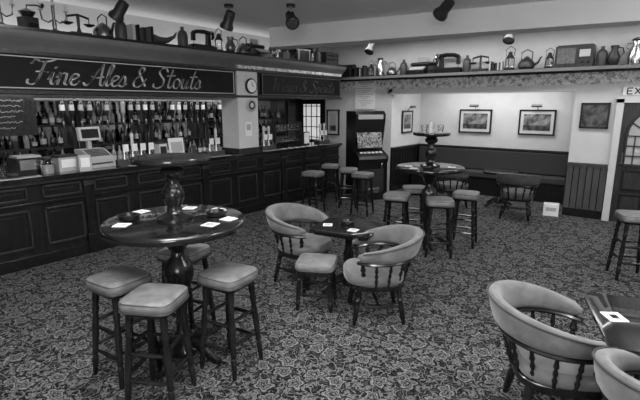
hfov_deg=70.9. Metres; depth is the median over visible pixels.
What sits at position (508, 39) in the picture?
ceiling spotlight
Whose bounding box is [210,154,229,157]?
towel
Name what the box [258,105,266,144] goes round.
bottles
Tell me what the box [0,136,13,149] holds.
bottles
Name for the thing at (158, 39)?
horn
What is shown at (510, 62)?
lantern
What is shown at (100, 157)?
cash register
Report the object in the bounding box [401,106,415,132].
framed print
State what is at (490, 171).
pub table
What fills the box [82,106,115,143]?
bottles
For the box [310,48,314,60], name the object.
lantern
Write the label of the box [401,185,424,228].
bar stool
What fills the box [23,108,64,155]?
bottles
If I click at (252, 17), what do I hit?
ceiling
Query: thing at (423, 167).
ashtray
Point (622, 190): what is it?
door
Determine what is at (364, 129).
machine
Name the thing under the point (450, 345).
floor
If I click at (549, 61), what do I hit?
lantern
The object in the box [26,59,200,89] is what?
sign
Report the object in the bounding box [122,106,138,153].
bottles
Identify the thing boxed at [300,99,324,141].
window
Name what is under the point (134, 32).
books
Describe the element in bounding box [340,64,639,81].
shelf
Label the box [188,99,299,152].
wall
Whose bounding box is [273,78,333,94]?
sign
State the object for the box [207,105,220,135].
bottles
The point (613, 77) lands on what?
wallpaper border
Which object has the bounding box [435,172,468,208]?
tub chair
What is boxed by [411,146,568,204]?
seat
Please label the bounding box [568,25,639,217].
wall
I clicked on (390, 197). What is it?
bar stool
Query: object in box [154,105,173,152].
bottles
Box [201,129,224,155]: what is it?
pump
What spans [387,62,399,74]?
copper kettle
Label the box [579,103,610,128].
picture
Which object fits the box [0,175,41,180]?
towel
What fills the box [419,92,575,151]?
wall
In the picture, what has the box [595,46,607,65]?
jar
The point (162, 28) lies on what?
wall
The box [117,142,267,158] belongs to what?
glasses
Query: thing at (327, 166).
bar stool
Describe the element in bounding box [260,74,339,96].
sign board
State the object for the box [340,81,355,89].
trim border
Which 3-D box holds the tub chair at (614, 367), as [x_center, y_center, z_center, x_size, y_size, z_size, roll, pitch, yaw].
[1.586,1.108,2.003,0.725,0.811,0.732,-9,15,-36]
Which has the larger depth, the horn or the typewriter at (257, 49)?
the typewriter at (257, 49)
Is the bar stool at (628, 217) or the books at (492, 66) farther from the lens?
the books at (492, 66)
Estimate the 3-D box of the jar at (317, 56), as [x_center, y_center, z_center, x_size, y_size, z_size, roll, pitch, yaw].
[-0.055,-2.931,9.153,0.150,0.300,0.150,9,15,37]
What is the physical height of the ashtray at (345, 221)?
0.042 m
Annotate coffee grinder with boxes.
[17,3,43,27]
[278,49,289,57]
[428,57,439,72]
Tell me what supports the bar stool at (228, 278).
on the floor
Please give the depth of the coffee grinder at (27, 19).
5.04 m
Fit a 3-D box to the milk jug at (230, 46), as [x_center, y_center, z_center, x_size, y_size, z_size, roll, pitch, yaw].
[-1.462,-2.541,7.396,0.169,0.260,0.201,8,15,35]
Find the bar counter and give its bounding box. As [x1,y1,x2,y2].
[0,142,341,275]
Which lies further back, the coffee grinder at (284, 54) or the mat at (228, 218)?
the coffee grinder at (284, 54)
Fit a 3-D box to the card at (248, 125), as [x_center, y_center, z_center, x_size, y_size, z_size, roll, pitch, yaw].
[-1.232,-1.225,7.755,0.013,0.240,0.160,9,15,37]
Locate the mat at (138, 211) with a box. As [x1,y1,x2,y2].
[134,210,149,213]
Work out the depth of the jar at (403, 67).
9.17 m
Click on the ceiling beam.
(555, 15)
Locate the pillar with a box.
[221,71,260,153]
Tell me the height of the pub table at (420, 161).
0.698 m
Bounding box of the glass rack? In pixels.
[269,122,301,146]
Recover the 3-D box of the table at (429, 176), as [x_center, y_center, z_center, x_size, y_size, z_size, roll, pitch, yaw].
[1.479,-0.138,6.105,0.900,1.547,0.900,4,13,20]
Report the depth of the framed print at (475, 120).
10.04 m
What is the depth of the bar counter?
6.05 m
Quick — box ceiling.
[44,0,552,47]
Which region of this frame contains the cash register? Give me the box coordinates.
[74,126,115,168]
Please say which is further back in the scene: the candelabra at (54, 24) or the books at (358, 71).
the books at (358, 71)
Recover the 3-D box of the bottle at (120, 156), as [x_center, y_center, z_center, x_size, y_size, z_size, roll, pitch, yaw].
[-2.846,-0.690,6.602,0.081,0.265,0.425,9,15,37]
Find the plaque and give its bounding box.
[247,99,255,111]
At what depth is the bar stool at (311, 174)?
8.00 m
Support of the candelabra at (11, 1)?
on the bar canopy
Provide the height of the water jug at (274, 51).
0.300 m
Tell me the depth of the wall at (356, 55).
10.21 m
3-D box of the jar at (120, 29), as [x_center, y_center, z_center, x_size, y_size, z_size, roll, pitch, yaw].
[-2.629,-2.252,5.930,0.150,0.300,0.150,9,15,37]
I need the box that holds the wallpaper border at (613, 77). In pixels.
[375,70,639,88]
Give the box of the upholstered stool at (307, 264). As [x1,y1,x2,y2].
[295,253,337,312]
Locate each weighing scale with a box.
[61,14,94,34]
[470,55,491,70]
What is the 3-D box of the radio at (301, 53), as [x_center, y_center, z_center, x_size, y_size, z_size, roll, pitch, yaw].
[-0.391,-2.845,8.726,0.228,0.308,0.420,9,15,37]
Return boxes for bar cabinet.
[0,95,292,172]
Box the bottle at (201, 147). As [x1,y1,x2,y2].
[189,138,208,152]
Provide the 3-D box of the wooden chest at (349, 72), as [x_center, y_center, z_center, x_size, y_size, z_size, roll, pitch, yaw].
[0.611,-2.885,10.068,0.378,0.277,0.205,9,15,37]
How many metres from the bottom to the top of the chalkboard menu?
0.550 m
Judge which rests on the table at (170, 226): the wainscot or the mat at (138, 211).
the mat at (138, 211)
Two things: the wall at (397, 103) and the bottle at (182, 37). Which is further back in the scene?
the wall at (397, 103)
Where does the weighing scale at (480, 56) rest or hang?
on the shelf at (622, 67)
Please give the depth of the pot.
5.88 m
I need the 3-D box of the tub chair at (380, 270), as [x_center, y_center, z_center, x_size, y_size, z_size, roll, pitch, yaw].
[0.574,0.663,4.116,0.725,0.811,0.732,0,12,-2]
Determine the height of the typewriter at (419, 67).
0.341 m
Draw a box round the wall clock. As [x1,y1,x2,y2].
[245,78,256,93]
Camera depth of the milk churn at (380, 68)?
9.49 m
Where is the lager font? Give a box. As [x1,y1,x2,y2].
[154,141,167,153]
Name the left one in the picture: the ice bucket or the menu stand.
the menu stand
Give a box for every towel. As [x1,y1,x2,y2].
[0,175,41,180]
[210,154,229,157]
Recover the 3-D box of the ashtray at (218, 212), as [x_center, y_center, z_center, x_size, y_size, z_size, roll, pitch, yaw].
[-0.768,0.094,3.331,0.149,0.042,0.149,-8,14,-34]
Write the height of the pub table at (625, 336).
0.698 m
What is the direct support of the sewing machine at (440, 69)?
on the shelf at (622, 67)
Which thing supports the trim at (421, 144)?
attached to the wall at (439, 109)
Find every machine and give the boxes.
[7,154,41,175]
[188,29,216,49]
[345,111,388,200]
[433,53,462,72]
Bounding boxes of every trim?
[236,65,341,76]
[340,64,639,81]
[419,143,568,176]
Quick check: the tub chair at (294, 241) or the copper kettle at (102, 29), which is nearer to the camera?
the tub chair at (294, 241)
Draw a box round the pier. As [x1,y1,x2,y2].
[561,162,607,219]
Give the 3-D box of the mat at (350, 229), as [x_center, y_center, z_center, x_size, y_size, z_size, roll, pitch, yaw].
[0.326,0.294,4.406,0.095,0.005,0.095,6,13,26]
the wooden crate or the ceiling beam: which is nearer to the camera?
the ceiling beam
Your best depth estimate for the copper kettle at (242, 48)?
7.52 m
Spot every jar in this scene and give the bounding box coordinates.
[40,156,54,174]
[114,22,127,38]
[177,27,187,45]
[314,48,320,61]
[400,60,406,74]
[462,55,470,71]
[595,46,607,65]
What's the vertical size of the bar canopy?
0.710 m
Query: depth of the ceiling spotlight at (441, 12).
5.28 m
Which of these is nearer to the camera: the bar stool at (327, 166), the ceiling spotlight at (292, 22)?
the ceiling spotlight at (292, 22)
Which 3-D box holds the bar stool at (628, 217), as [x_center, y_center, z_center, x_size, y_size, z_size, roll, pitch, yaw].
[3.471,0.502,5.012,0.350,0.753,0.350,3,12,15]
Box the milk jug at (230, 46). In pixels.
[225,37,238,51]
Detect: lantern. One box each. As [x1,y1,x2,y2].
[214,28,222,49]
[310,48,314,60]
[368,60,373,75]
[504,46,515,69]
[544,48,554,67]
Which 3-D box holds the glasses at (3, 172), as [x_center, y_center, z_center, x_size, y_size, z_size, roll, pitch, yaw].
[-3.769,-0.297,5.041,0.194,0.140,0.414,9,15,37]
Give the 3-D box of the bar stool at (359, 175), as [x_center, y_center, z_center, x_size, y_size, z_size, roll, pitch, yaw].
[0.750,-0.120,7.961,0.350,0.753,0.350,6,13,26]
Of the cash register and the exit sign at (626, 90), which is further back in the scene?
the exit sign at (626, 90)
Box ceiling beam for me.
[269,0,639,49]
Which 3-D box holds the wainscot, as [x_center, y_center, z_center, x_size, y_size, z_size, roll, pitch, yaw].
[2.011,-0.786,10.549,0.060,0.988,1.412,9,15,37]
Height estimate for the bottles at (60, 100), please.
0.435 m
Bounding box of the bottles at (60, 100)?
[34,98,220,128]
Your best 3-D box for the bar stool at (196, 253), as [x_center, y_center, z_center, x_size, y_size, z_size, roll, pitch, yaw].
[-1.130,0.755,3.811,0.350,0.753,0.350,4,13,20]
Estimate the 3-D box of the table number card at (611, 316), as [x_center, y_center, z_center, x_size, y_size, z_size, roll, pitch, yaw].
[1.700,0.675,2.598,0.100,0.006,0.120,1,12,4]
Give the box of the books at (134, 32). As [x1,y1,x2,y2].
[126,24,153,41]
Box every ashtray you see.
[117,211,140,220]
[205,208,226,216]
[339,218,354,224]
[422,166,434,169]
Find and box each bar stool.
[85,266,161,389]
[118,283,196,399]
[157,243,215,328]
[197,261,262,380]
[301,170,324,210]
[321,163,339,202]
[338,167,357,208]
[350,171,373,216]
[381,191,410,247]
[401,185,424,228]
[423,196,454,258]
[451,189,479,248]
[605,210,639,280]
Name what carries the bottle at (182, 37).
on the bar canopy
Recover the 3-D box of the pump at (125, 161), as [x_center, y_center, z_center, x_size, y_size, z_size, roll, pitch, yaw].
[-2.589,-0.734,6.387,0.199,0.440,0.620,9,15,37]
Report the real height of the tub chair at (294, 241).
0.811 m
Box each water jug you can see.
[268,41,278,56]
[607,45,624,64]
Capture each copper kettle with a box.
[93,14,114,36]
[236,36,251,53]
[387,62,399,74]
[518,49,541,68]
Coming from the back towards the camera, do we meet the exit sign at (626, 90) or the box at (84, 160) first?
the exit sign at (626, 90)
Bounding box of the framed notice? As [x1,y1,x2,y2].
[327,109,339,134]
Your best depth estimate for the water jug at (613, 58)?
6.97 m
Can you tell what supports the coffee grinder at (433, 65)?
on the shelf at (622, 67)
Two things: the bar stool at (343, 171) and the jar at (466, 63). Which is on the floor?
the bar stool at (343, 171)
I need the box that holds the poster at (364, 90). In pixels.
[355,80,375,108]
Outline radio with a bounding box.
[554,43,596,67]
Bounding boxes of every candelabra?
[0,0,14,23]
[37,0,67,30]
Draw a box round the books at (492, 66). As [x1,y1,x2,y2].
[489,61,503,69]
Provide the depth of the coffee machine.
5.39 m
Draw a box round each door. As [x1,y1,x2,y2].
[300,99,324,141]
[601,96,639,221]
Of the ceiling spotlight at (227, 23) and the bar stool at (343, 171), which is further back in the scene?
the bar stool at (343, 171)
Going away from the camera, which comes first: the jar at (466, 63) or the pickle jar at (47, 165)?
the pickle jar at (47, 165)
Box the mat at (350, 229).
[347,228,359,231]
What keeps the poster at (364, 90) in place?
attached to the wall at (356, 55)
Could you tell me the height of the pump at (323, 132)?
0.440 m
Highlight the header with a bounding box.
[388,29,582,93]
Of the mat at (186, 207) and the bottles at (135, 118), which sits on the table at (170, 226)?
the mat at (186, 207)
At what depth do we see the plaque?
7.71 m
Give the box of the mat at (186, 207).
[182,206,196,209]
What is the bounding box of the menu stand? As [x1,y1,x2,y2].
[167,137,184,152]
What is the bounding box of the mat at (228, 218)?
[219,216,237,220]
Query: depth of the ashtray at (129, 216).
3.19 m
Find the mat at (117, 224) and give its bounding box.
[112,223,131,226]
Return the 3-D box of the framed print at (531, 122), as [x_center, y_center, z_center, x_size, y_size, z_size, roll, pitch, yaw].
[4.434,-1.641,9.222,0.700,0.628,0.173,9,15,37]
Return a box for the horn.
[154,32,176,42]
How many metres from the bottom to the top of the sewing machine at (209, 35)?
0.312 m
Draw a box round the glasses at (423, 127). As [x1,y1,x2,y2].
[421,125,443,132]
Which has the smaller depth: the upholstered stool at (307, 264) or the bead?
the upholstered stool at (307, 264)
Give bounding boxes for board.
[0,54,234,93]
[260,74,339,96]
[301,131,309,145]
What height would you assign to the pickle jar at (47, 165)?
0.215 m
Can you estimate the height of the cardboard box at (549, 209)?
0.215 m
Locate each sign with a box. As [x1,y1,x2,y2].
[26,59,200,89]
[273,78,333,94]
[623,87,639,94]
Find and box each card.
[245,122,251,135]
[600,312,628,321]
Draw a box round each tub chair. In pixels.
[265,203,331,290]
[343,224,424,325]
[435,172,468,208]
[486,280,608,399]
[495,173,541,221]
[592,347,639,399]
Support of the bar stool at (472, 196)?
on the floor
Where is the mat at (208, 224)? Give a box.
[200,222,219,226]
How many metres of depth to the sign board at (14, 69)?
5.73 m
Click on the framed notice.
(333, 116)
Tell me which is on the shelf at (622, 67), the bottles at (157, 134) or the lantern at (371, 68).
the lantern at (371, 68)
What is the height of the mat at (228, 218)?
0.005 m
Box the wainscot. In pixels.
[389,143,420,190]
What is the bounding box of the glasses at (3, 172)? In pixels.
[0,165,6,178]
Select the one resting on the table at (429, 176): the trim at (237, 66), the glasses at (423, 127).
the glasses at (423, 127)
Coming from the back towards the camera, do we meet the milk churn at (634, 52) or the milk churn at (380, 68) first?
the milk churn at (380, 68)
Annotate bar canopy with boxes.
[0,24,346,99]
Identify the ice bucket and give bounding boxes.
[189,145,196,152]
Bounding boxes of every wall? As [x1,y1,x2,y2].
[0,0,331,56]
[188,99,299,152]
[325,43,389,184]
[386,89,420,190]
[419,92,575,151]
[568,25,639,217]
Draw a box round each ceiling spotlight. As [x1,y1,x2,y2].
[108,0,128,23]
[220,3,234,31]
[285,3,298,29]
[365,43,374,54]
[433,0,454,21]
[503,34,514,44]
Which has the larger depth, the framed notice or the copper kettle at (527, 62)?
the framed notice
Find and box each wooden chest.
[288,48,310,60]
[342,64,356,76]
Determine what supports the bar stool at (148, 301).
on the floor
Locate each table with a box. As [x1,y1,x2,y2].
[98,153,245,379]
[310,216,385,298]
[396,131,464,250]
[420,161,448,193]
[482,167,518,208]
[584,293,639,399]
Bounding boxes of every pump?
[116,132,154,165]
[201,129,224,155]
[259,126,275,150]
[314,123,329,143]
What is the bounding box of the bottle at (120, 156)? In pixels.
[112,143,139,159]
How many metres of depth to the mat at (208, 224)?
3.06 m
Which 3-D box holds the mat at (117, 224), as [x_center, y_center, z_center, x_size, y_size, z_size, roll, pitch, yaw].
[-1.346,0.170,3.056,0.095,0.005,0.095,1,12,4]
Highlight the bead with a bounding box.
[390,89,575,93]
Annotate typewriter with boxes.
[245,39,272,55]
[407,57,431,73]
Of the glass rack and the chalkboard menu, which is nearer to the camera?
the chalkboard menu
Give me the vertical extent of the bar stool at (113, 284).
0.753 m
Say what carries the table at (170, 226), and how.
on the floor
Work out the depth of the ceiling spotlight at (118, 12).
5.33 m
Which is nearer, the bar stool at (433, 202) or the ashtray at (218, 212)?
the ashtray at (218, 212)
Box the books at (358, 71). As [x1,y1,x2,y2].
[354,65,368,76]
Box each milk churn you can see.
[374,57,386,75]
[626,37,639,63]
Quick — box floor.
[0,186,639,399]
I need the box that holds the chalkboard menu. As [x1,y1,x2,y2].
[0,94,37,136]
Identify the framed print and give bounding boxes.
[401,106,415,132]
[458,104,492,133]
[518,104,556,135]
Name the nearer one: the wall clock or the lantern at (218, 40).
the lantern at (218, 40)
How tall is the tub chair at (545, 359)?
0.811 m
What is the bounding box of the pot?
[427,122,433,132]
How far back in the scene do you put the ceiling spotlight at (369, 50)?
8.76 m
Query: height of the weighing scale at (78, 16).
0.264 m
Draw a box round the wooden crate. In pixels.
[320,52,337,63]
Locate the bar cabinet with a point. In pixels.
(198, 131)
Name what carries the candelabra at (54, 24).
on the bar canopy
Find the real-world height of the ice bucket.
0.190 m
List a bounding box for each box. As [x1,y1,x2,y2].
[48,154,78,171]
[77,154,91,170]
[543,202,558,216]
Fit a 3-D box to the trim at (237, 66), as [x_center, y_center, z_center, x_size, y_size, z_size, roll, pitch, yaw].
[-0.466,-2.447,8.532,0.045,0.070,2.980,9,15,37]
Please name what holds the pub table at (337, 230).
on the floor
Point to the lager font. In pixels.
(159, 147)
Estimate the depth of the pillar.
7.70 m

